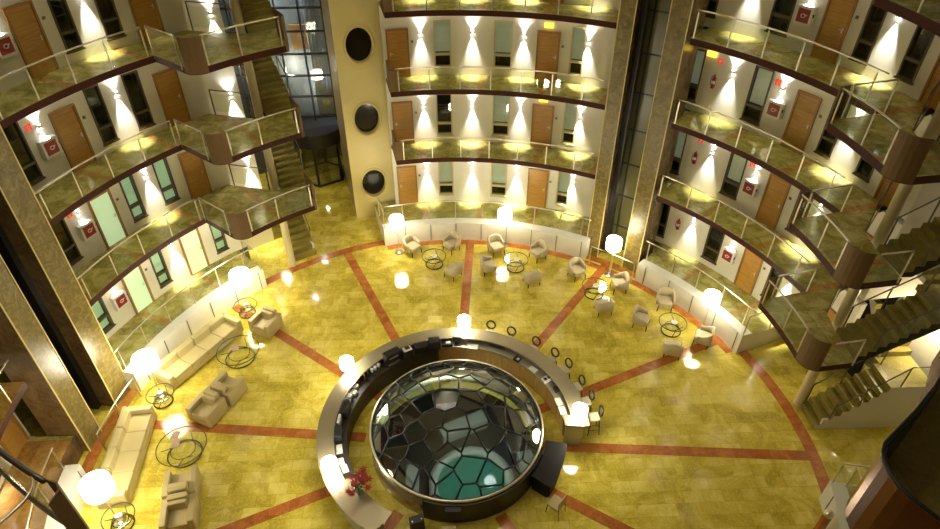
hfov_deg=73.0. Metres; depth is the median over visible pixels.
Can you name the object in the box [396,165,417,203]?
door
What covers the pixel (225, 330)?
seat cushion
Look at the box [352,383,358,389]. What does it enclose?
carton
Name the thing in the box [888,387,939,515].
floor
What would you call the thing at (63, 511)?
glass balustrade
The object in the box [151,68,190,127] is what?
door
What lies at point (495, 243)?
tub chair
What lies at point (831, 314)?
door
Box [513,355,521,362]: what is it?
desk phone
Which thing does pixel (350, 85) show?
wall
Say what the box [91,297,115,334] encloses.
window
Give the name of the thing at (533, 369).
notepad
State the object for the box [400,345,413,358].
printer
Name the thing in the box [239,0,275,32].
staircase
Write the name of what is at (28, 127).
fire sign
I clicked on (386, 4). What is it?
glass balustrade
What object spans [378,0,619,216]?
wall
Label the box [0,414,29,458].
door
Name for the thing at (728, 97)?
wall
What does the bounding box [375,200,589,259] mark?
wall
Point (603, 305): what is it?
tub chair
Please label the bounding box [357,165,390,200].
window
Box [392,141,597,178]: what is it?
floor
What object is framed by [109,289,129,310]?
cabinet
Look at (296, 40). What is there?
panel
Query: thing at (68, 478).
floor
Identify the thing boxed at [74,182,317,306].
floor
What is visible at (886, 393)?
staircase
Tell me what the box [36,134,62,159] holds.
cabinet
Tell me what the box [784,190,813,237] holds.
window
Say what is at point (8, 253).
rail
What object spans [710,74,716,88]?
fire extinguisher
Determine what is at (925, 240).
staircase
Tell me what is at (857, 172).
window
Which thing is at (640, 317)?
tub chair
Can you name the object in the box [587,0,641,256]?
pier
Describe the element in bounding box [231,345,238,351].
magazine
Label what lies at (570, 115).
roller blind
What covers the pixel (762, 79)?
roller blind
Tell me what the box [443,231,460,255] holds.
tub chair
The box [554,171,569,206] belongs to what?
window
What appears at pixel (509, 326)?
bar stool
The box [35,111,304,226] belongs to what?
floor
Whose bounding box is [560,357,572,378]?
bar stool
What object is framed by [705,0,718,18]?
window
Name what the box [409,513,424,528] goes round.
equipment case
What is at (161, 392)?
box
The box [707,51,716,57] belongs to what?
emergency light
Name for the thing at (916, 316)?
staircase
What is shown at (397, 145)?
glass balustrade
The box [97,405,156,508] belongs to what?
sofa
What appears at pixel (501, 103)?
roller blind
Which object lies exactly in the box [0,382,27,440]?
floor
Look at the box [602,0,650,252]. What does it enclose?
rail
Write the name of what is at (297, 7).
window
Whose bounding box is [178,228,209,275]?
door
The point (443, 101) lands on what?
window
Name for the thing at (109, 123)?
window
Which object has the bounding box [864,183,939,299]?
wall
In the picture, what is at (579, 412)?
lamp
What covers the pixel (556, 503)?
desk chair
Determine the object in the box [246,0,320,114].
wall
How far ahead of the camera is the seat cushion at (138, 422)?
21.47 m
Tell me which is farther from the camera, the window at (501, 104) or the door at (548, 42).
the window at (501, 104)
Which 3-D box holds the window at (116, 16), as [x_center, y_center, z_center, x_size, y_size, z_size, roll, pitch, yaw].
[-11.715,-8.292,20.380,0.215,2.040,0.660,24,44,27]
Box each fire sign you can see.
[24,123,31,131]
[718,58,723,64]
[775,79,781,85]
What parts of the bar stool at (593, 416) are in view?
seat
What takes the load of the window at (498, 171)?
in the wall at (467, 49)
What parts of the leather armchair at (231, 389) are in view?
armrest, backrest, armrest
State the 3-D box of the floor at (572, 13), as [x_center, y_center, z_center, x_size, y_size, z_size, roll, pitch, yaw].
[1.263,-9.920,24.773,10.044,0.220,2.568,5,39,6]
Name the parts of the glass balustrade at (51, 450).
post, post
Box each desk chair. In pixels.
[441,525,455,528]
[545,494,566,520]
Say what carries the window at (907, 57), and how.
in the wall at (728, 97)
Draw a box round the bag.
[339,398,350,418]
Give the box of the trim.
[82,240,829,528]
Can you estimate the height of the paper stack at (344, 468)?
0.060 m
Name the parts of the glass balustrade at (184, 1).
post, handrail, post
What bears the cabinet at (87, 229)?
attached to the wall at (119, 108)
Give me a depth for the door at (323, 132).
33.56 m
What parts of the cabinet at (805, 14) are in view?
red door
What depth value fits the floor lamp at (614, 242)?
27.16 m
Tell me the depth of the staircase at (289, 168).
26.66 m
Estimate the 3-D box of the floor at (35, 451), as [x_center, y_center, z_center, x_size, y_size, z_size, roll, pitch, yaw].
[-13.626,6.321,20.313,1.692,0.870,1.362,-2,38,-2]
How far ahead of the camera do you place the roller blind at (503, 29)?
26.60 m
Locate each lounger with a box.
[405,464,418,491]
[438,410,487,443]
[517,450,533,472]
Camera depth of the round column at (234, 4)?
24.19 m
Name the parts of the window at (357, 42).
pane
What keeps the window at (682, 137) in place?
in the wall at (728, 97)
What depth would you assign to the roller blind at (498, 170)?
30.66 m
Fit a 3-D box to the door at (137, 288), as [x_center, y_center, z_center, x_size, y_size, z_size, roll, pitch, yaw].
[-12.973,0.919,24.772,0.126,2.060,0.912,16,41,19]
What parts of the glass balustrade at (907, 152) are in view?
post, panel, post, post, handrail, handrail, post, post, corner panel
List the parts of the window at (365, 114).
pane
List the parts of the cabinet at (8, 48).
red door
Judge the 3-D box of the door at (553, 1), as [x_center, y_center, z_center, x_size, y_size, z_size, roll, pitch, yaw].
[3.236,-11.211,24.563,0.960,2.060,0.126,10,39,13]
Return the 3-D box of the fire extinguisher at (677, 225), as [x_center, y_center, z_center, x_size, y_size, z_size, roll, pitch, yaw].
[9.051,-1.771,27.601,0.191,0.530,0.165,32,48,34]
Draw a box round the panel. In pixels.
[288,24,308,48]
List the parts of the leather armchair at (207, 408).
armrest, backrest, armrest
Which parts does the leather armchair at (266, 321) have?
armrest, backrest, armrest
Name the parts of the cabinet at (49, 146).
red door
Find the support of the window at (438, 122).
in the wall at (467, 49)
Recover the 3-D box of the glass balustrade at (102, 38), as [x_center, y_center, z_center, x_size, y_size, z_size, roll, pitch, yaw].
[-11.602,-5.608,18.455,0.356,1.091,5.323,15,41,19]
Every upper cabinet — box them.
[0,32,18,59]
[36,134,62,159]
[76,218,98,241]
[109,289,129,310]
[720,246,737,264]
[740,177,759,197]
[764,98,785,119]
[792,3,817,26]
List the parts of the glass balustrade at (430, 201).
handrail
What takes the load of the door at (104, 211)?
in the wall at (119, 108)
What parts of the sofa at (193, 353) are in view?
armrest, backrest, armrest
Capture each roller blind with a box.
[434,21,449,50]
[439,162,451,181]
[492,163,505,183]
[494,95,508,121]
[496,22,511,52]
[558,172,568,191]
[565,103,576,129]
[572,28,584,59]
[674,132,685,157]
[691,50,704,83]
[727,154,745,181]
[750,68,772,105]
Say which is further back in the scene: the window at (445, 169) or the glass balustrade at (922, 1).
the window at (445, 169)
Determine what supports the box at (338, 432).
on the countertop
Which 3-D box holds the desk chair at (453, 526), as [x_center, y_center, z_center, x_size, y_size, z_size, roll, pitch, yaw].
[-0.610,7.801,18.427,0.440,0.881,0.480,-2,38,-2]
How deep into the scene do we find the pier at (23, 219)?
19.24 m
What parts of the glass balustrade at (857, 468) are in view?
post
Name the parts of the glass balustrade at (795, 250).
post, post, post, post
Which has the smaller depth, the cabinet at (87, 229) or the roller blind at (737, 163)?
the cabinet at (87, 229)
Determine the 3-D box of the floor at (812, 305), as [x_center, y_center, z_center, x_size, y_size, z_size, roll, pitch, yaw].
[10.549,-0.357,22.989,3.864,0.220,10.813,-9,39,-11]
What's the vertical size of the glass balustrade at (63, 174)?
1.091 m
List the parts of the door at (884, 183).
frame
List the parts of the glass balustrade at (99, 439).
post, handrail, post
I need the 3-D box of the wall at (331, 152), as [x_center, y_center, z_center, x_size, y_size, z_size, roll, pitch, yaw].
[-0.556,-2.218,14.883,42.000,21.000,42.000,-2,38,-2]
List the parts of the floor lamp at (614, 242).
lamp shade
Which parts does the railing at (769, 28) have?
post, post, post, handrail, post, post, post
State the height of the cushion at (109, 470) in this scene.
0.440 m
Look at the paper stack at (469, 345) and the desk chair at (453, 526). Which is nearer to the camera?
the desk chair at (453, 526)
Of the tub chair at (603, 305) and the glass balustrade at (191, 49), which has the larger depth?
the tub chair at (603, 305)
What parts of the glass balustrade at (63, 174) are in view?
post, post, post, post, post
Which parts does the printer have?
white panel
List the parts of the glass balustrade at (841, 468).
post, handrail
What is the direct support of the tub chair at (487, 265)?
on the floor at (711, 397)
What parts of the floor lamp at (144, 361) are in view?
lamp shade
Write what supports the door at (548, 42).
in the wall at (467, 49)
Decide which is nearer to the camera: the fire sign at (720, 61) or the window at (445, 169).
the fire sign at (720, 61)
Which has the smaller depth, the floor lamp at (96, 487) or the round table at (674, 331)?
the floor lamp at (96, 487)
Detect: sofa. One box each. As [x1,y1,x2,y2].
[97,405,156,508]
[153,311,243,389]
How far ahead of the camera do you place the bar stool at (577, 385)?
22.28 m
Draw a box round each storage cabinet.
[413,340,428,353]
[428,336,440,350]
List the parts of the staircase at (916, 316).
post, post, post, handrail, handrail, post, post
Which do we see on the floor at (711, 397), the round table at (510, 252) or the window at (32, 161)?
the round table at (510, 252)
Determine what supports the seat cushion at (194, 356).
on the sofa at (193, 353)
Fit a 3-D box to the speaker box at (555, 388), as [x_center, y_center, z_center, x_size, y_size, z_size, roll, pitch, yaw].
[2.991,4.319,22.001,0.160,0.140,0.180,-15,41,-18]
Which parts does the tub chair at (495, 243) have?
seat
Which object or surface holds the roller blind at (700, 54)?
attached to the window at (701, 54)
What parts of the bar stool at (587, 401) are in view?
seat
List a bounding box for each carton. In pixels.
[345,393,352,398]
[350,389,357,395]
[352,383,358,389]
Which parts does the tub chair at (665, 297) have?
seat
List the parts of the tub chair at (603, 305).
seat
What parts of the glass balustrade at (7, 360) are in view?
handrail, post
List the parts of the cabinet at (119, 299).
red door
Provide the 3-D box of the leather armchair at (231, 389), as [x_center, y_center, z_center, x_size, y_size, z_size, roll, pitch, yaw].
[-8.712,4.389,22.760,0.980,0.850,0.920,14,41,18]
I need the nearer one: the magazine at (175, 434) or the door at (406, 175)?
the magazine at (175, 434)
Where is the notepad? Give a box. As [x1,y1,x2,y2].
[528,366,537,372]
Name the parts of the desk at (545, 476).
panel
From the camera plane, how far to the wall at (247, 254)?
29.17 m
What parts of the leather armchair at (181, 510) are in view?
armrest, backrest, armrest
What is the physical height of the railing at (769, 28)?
1.091 m
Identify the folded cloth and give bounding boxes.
[554,397,562,405]
[558,406,566,414]
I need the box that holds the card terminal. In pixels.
[541,375,550,383]
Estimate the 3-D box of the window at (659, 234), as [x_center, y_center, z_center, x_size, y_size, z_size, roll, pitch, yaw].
[8.485,-2.172,28.180,0.756,2.040,0.215,28,46,31]
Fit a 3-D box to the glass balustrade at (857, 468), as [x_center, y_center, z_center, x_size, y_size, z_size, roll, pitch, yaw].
[10.434,7.772,16.941,0.331,1.091,5.029,15,41,18]
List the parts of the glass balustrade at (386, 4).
panel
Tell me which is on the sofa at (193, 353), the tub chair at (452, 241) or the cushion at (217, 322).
the cushion at (217, 322)
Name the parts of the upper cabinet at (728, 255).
red door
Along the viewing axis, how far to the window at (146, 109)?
22.52 m
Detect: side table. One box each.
[100,502,134,528]
[145,383,173,408]
[233,297,256,318]
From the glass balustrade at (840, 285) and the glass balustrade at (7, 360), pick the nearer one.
the glass balustrade at (7, 360)
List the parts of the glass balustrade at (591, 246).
handrail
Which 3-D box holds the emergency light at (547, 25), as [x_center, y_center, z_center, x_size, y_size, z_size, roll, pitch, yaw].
[3.211,-9.697,25.762,0.360,0.170,0.070,10,39,12]
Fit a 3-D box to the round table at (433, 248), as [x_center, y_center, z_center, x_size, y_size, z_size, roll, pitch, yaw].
[-1.629,-0.201,28.830,1.112,0.499,1.112,-24,44,-28]
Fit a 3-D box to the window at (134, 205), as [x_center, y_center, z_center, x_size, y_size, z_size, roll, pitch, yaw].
[-12.502,-2.549,23.421,0.250,2.040,0.612,20,42,23]
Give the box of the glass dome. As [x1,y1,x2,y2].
[369,359,543,522]
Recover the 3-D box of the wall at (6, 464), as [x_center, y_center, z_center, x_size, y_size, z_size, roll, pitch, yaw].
[-13.369,6.858,16.493,0.863,3.070,8.448,-12,40,-15]
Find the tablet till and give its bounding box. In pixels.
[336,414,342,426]
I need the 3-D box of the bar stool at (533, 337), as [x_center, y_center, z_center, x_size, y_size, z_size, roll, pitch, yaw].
[2.374,3.264,23.878,0.431,1.230,0.476,26,45,29]
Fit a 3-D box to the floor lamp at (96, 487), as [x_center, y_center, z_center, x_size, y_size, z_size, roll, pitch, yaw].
[-10.595,6.947,18.530,0.820,2.090,0.820,-2,38,-2]
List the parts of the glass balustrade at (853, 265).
post, panel, post, post, handrail, handrail, post, post, corner panel, handrail, post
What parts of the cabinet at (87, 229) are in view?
red door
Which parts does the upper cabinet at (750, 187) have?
red door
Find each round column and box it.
[229,0,296,266]
[792,102,939,407]
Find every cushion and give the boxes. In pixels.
[101,468,111,476]
[102,447,118,471]
[110,428,125,451]
[111,471,134,493]
[112,450,140,472]
[117,409,131,432]
[119,431,146,452]
[126,413,152,432]
[159,352,178,370]
[165,359,191,380]
[167,498,187,510]
[167,508,188,528]
[168,481,188,486]
[172,471,189,483]
[174,338,194,358]
[180,346,207,366]
[191,326,209,345]
[192,401,211,420]
[196,333,222,353]
[201,394,215,404]
[206,314,224,332]
[211,321,237,340]
[215,381,228,389]
[222,376,237,387]
[253,317,269,331]
[261,309,273,318]
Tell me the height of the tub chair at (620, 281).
0.862 m
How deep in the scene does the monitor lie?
23.57 m
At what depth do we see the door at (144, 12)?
21.47 m
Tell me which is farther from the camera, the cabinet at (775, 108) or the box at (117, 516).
the cabinet at (775, 108)
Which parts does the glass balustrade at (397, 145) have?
panel, handrail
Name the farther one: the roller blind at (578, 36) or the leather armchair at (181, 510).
the roller blind at (578, 36)
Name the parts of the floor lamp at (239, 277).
lamp shade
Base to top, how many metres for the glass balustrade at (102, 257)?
1.091 m
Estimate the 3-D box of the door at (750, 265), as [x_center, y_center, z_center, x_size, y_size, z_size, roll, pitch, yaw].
[11.268,0.219,25.657,0.126,2.060,0.888,-20,43,-23]
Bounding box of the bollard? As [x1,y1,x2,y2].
[813,509,833,528]
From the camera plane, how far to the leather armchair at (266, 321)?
25.30 m
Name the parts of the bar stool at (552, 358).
seat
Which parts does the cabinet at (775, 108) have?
red door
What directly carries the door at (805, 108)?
in the wall at (728, 97)
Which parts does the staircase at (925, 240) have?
post, handrail, post, post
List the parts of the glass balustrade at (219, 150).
post, handrail, post, corner panel, post, post, handrail, post, panel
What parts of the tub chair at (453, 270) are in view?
seat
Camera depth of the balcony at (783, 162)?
20.01 m
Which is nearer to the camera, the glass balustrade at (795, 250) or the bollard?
the bollard
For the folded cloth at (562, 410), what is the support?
on the countertop
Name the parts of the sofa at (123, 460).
backrest, armrest, armrest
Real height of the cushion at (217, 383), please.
0.360 m
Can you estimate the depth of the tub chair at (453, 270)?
27.84 m
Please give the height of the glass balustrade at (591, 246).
1.091 m
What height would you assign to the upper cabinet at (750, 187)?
0.580 m
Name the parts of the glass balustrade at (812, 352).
post, panel, post, post, handrail, handrail, post, post, corner panel, handrail, post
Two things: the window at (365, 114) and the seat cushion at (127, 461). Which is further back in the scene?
the window at (365, 114)
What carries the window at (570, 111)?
in the wall at (467, 49)
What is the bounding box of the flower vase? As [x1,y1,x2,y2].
[345,466,371,496]
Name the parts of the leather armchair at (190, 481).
armrest, backrest, armrest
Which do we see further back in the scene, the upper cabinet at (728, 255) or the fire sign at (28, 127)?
the upper cabinet at (728, 255)
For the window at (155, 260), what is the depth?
25.65 m
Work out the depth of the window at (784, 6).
22.26 m
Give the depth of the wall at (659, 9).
25.74 m
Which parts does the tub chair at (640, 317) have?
seat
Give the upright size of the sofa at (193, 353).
0.790 m
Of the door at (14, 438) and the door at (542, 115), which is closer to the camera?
the door at (14, 438)
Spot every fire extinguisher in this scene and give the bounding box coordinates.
[675,219,680,229]
[691,151,697,163]
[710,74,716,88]
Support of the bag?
on the countertop
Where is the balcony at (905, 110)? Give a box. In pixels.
[689,27,939,184]
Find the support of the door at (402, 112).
in the wall at (467, 49)
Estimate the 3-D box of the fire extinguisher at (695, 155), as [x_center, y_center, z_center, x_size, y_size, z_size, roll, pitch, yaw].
[9.051,-4.319,25.583,0.191,0.530,0.165,32,48,34]
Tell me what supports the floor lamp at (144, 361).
on the floor at (711, 397)
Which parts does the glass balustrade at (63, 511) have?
glass panel, rail, handrail, panel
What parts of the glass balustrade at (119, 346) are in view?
post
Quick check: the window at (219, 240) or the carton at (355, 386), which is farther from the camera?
the window at (219, 240)
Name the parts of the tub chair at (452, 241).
seat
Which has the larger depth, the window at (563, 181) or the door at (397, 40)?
the window at (563, 181)
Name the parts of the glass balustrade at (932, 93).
post, glass panel, handrail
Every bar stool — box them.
[486,320,495,331]
[506,326,515,337]
[530,336,540,350]
[548,347,558,363]
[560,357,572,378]
[573,374,585,396]
[581,389,594,414]
[587,405,603,435]
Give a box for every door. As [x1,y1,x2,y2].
[0,0,59,78]
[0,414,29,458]
[47,103,96,171]
[86,188,127,248]
[121,265,154,314]
[128,0,165,41]
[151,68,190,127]
[177,151,211,200]
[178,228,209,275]
[291,114,344,186]
[385,28,410,76]
[391,101,414,143]
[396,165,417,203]
[526,168,548,207]
[530,103,554,148]
[534,30,560,81]
[539,0,563,3]
[733,248,763,294]
[755,173,790,230]
[780,89,822,154]
[810,0,858,64]
[827,308,836,322]
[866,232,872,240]
[873,176,899,207]
[918,53,939,109]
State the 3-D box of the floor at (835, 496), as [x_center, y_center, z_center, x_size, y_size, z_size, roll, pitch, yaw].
[10.985,8.807,17.101,2.661,0.960,6.608,15,41,18]
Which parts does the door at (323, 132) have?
post, post, ring frame, post, post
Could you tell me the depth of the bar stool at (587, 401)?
21.79 m
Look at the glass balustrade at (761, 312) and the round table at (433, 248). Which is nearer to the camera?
the glass balustrade at (761, 312)
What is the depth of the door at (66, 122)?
20.72 m
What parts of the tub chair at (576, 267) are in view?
seat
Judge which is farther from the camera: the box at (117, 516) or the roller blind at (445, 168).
the roller blind at (445, 168)
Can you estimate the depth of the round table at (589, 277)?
27.19 m
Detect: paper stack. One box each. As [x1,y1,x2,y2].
[336,444,342,453]
[337,457,344,465]
[340,464,348,473]
[466,343,478,349]
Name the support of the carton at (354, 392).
on the countertop
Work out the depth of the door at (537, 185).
30.52 m
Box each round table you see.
[155,426,206,467]
[216,335,259,368]
[422,248,445,269]
[504,252,527,272]
[582,277,607,299]
[659,312,686,337]
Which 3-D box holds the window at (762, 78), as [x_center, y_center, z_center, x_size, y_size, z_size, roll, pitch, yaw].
[10.297,-6.038,22.689,0.220,2.040,0.780,-26,45,-29]
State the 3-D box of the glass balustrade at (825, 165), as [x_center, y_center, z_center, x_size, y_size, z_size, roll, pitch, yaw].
[9.629,-3.996,21.574,0.508,1.091,6.633,-21,43,-25]
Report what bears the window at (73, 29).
in the wall at (119, 108)
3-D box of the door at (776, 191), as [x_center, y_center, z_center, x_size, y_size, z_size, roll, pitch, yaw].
[11.268,-2.329,23.640,0.126,2.060,0.888,-20,43,-23]
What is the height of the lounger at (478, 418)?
0.500 m
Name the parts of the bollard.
post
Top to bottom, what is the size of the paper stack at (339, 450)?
0.060 m
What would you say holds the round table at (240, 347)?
on the floor at (711, 397)
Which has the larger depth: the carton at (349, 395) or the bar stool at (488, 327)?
the bar stool at (488, 327)
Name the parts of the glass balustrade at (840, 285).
post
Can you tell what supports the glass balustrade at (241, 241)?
on the wall at (163, 336)
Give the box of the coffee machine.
[382,346,400,366]
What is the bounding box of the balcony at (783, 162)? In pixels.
[671,110,901,289]
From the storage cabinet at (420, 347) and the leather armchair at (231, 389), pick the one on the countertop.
the storage cabinet at (420, 347)
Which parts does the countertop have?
dark panel, cash drawer, cabinet door, panel, cabinet door, cabinet door, panel, cabinet door, cabinet door, cabinet door, cabinet door, cabinet door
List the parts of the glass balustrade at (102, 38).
post, handrail, post, post, post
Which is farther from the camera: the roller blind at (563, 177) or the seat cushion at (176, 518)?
the roller blind at (563, 177)
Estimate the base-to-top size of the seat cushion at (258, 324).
0.180 m
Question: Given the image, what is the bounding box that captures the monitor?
[453,336,461,345]
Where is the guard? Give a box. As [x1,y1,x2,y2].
[845,350,939,528]
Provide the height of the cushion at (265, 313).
0.360 m
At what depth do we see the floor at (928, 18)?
14.09 m
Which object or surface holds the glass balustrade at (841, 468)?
on the floor at (835, 496)
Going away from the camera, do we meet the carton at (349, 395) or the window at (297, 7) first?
the carton at (349, 395)
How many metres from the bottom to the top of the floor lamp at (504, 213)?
1.970 m
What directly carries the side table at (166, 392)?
on the floor at (711, 397)
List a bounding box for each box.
[114,512,122,519]
[157,390,163,395]
[334,425,342,442]
[553,386,558,392]
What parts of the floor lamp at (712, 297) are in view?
lamp shade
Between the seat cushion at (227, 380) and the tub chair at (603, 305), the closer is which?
the seat cushion at (227, 380)
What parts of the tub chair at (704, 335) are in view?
seat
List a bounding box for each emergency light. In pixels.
[545,23,553,27]
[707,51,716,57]
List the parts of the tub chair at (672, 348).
seat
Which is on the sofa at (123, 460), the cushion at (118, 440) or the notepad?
the cushion at (118, 440)
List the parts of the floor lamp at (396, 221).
lamp shade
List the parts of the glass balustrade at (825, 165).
post, post, post, post, post, post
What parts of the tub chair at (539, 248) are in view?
seat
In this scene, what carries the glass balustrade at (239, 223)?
on the floor at (129, 255)
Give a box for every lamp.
[78,470,125,527]
[131,348,166,399]
[229,267,253,311]
[321,455,337,474]
[339,355,353,372]
[389,214,403,254]
[457,314,469,330]
[498,207,511,247]
[572,402,587,420]
[604,235,621,277]
[697,289,721,328]
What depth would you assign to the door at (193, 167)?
25.26 m
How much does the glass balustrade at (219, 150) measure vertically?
1.176 m
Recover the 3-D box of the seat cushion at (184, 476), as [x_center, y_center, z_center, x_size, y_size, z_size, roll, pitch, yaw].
[-8.964,6.817,19.765,0.580,0.180,0.700,-9,39,-11]
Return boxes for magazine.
[170,431,180,438]
[171,439,179,447]
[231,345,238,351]
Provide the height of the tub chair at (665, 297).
0.862 m
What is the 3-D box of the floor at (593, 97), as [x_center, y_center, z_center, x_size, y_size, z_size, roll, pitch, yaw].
[1.263,-7.411,26.759,10.044,0.220,2.568,5,39,6]
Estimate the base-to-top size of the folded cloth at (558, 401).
0.040 m
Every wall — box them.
[0,0,246,339]
[0,412,29,487]
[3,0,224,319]
[108,250,266,390]
[181,0,273,252]
[218,0,709,173]
[230,184,250,259]
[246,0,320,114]
[321,0,394,217]
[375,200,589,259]
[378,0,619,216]
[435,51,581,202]
[612,0,671,249]
[655,0,939,344]
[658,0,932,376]
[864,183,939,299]
[864,295,939,376]
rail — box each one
[0,224,100,408]
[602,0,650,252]
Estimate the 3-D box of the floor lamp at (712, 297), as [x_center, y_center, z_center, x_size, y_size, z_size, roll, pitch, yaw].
[9.363,1.897,25.038,0.640,1.930,0.640,-2,38,-2]
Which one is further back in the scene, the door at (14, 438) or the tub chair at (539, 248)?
the tub chair at (539, 248)
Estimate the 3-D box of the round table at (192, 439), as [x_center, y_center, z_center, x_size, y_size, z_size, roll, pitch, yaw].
[-9.445,6.098,20.907,1.591,0.459,1.591,-9,39,-11]
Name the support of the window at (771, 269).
in the wall at (728, 97)
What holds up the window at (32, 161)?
in the wall at (119, 108)
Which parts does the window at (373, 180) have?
pane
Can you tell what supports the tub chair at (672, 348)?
on the floor at (711, 397)
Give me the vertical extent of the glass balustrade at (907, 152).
1.176 m
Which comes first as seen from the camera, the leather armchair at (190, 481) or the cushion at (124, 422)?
the leather armchair at (190, 481)
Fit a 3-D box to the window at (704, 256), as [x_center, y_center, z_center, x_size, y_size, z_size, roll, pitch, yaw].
[10.295,-0.989,26.685,0.215,2.040,0.780,-26,45,-29]
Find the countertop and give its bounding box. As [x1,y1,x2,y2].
[316,328,589,528]
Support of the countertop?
on the floor at (711, 397)
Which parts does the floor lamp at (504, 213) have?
lamp shade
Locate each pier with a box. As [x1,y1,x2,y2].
[0,125,129,406]
[0,255,101,450]
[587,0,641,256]
[621,0,708,272]
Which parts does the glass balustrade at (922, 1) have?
post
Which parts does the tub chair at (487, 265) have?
seat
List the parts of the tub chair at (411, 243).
seat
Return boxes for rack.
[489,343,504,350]
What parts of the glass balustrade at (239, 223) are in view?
handrail, corner panel, post, handrail, panel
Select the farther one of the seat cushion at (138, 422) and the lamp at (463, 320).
the lamp at (463, 320)
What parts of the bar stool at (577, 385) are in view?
seat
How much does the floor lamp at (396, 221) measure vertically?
1.950 m
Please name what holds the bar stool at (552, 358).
on the floor at (711, 397)
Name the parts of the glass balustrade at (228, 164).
post, handrail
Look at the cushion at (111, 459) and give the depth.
20.08 m
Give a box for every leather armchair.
[158,491,200,528]
[161,465,201,500]
[185,388,228,427]
[206,370,247,406]
[248,305,283,338]
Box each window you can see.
[13,122,45,186]
[46,0,85,54]
[60,219,83,266]
[82,84,119,146]
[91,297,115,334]
[94,0,126,41]
[119,175,148,222]
[120,70,155,130]
[149,250,173,288]
[152,158,180,205]
[208,224,229,253]
[219,0,336,119]
[339,21,378,68]
[348,98,384,139]
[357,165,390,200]
[433,20,451,68]
[436,94,452,135]
[438,162,453,195]
[490,163,506,197]
[491,95,509,137]
[493,20,512,69]
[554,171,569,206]
[560,103,577,145]
[567,26,586,77]
[656,206,670,237]
[670,132,687,174]
[687,48,706,103]
[700,226,724,265]
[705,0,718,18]
[718,152,747,200]
[739,65,774,125]
[760,267,782,297]
[764,0,796,37]
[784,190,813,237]
[813,97,850,159]
[848,0,887,65]
[852,157,874,182]
[893,25,934,84]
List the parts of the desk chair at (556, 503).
seat, backrest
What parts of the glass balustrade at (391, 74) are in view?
panel, post, handrail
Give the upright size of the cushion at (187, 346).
0.440 m
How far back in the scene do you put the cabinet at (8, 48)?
18.02 m
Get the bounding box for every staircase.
[232,55,291,117]
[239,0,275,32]
[250,112,305,188]
[267,184,316,260]
[801,296,930,429]
[836,220,939,360]
[876,197,939,276]
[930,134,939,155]
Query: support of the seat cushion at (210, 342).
on the sofa at (193, 353)
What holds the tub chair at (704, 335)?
on the floor at (711, 397)
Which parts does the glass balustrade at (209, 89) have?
post, handrail, post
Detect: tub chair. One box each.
[403,234,421,257]
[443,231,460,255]
[444,260,462,281]
[480,255,496,276]
[487,234,504,257]
[523,269,541,287]
[529,239,548,263]
[567,257,586,281]
[594,298,614,316]
[610,271,629,293]
[631,305,650,331]
[656,287,675,311]
[662,338,683,360]
[691,325,715,349]
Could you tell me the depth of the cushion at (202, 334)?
24.45 m
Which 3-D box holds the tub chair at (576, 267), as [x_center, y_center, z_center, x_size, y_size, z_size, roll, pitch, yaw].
[4.725,0.193,28.053,0.732,0.862,0.670,-17,41,-20]
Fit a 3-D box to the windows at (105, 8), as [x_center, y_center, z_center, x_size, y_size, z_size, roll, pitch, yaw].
[-13.532,-3.885,22.628,0.811,14.000,9.217,19,42,22]
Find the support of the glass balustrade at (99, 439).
on the floor at (711, 397)
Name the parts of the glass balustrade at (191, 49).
post, handrail, post, corner panel, post, handrail, post, post, panel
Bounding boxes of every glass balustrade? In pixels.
[0,26,149,119]
[0,359,11,402]
[0,447,89,528]
[25,447,63,528]
[35,120,177,218]
[77,199,200,298]
[96,378,141,451]
[113,249,248,368]
[144,7,289,74]
[173,96,304,164]
[184,1,234,33]
[198,172,317,239]
[208,89,253,118]
[228,164,269,189]
[240,240,260,269]
[377,197,384,228]
[380,0,592,18]
[384,201,590,234]
[385,60,607,99]
[391,130,597,169]
[588,246,634,281]
[646,241,756,324]
[658,175,809,277]
[674,99,844,198]
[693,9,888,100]
[743,312,770,334]
[758,268,865,370]
[788,184,914,288]
[825,79,939,183]
[826,284,842,312]
[832,463,869,482]
[845,467,861,486]
[865,181,892,231]
[872,0,923,12]
[912,79,939,130]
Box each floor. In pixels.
[0,28,289,128]
[0,156,896,528]
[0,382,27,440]
[0,464,86,528]
[9,436,83,472]
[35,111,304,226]
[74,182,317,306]
[376,388,533,495]
[379,0,618,28]
[386,75,607,109]
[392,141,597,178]
[635,244,781,352]
[656,181,855,371]
[819,481,856,528]
[872,0,939,36]
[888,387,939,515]
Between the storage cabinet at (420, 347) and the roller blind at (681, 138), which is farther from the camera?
the roller blind at (681, 138)
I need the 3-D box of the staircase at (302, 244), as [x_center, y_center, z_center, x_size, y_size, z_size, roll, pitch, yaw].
[-9.480,-2.408,28.720,3.497,4.120,3.340,-21,43,-25]
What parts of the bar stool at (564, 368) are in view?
seat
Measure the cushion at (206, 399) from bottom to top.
0.360 m
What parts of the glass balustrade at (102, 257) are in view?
post, post, post, post, post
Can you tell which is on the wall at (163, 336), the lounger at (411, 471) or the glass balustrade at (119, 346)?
the glass balustrade at (119, 346)
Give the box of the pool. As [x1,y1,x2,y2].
[429,446,513,498]
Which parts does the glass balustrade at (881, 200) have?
post, glass panel, handrail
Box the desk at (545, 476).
[531,440,566,497]
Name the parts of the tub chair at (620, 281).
seat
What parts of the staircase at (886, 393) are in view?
handrail, post, handrail, post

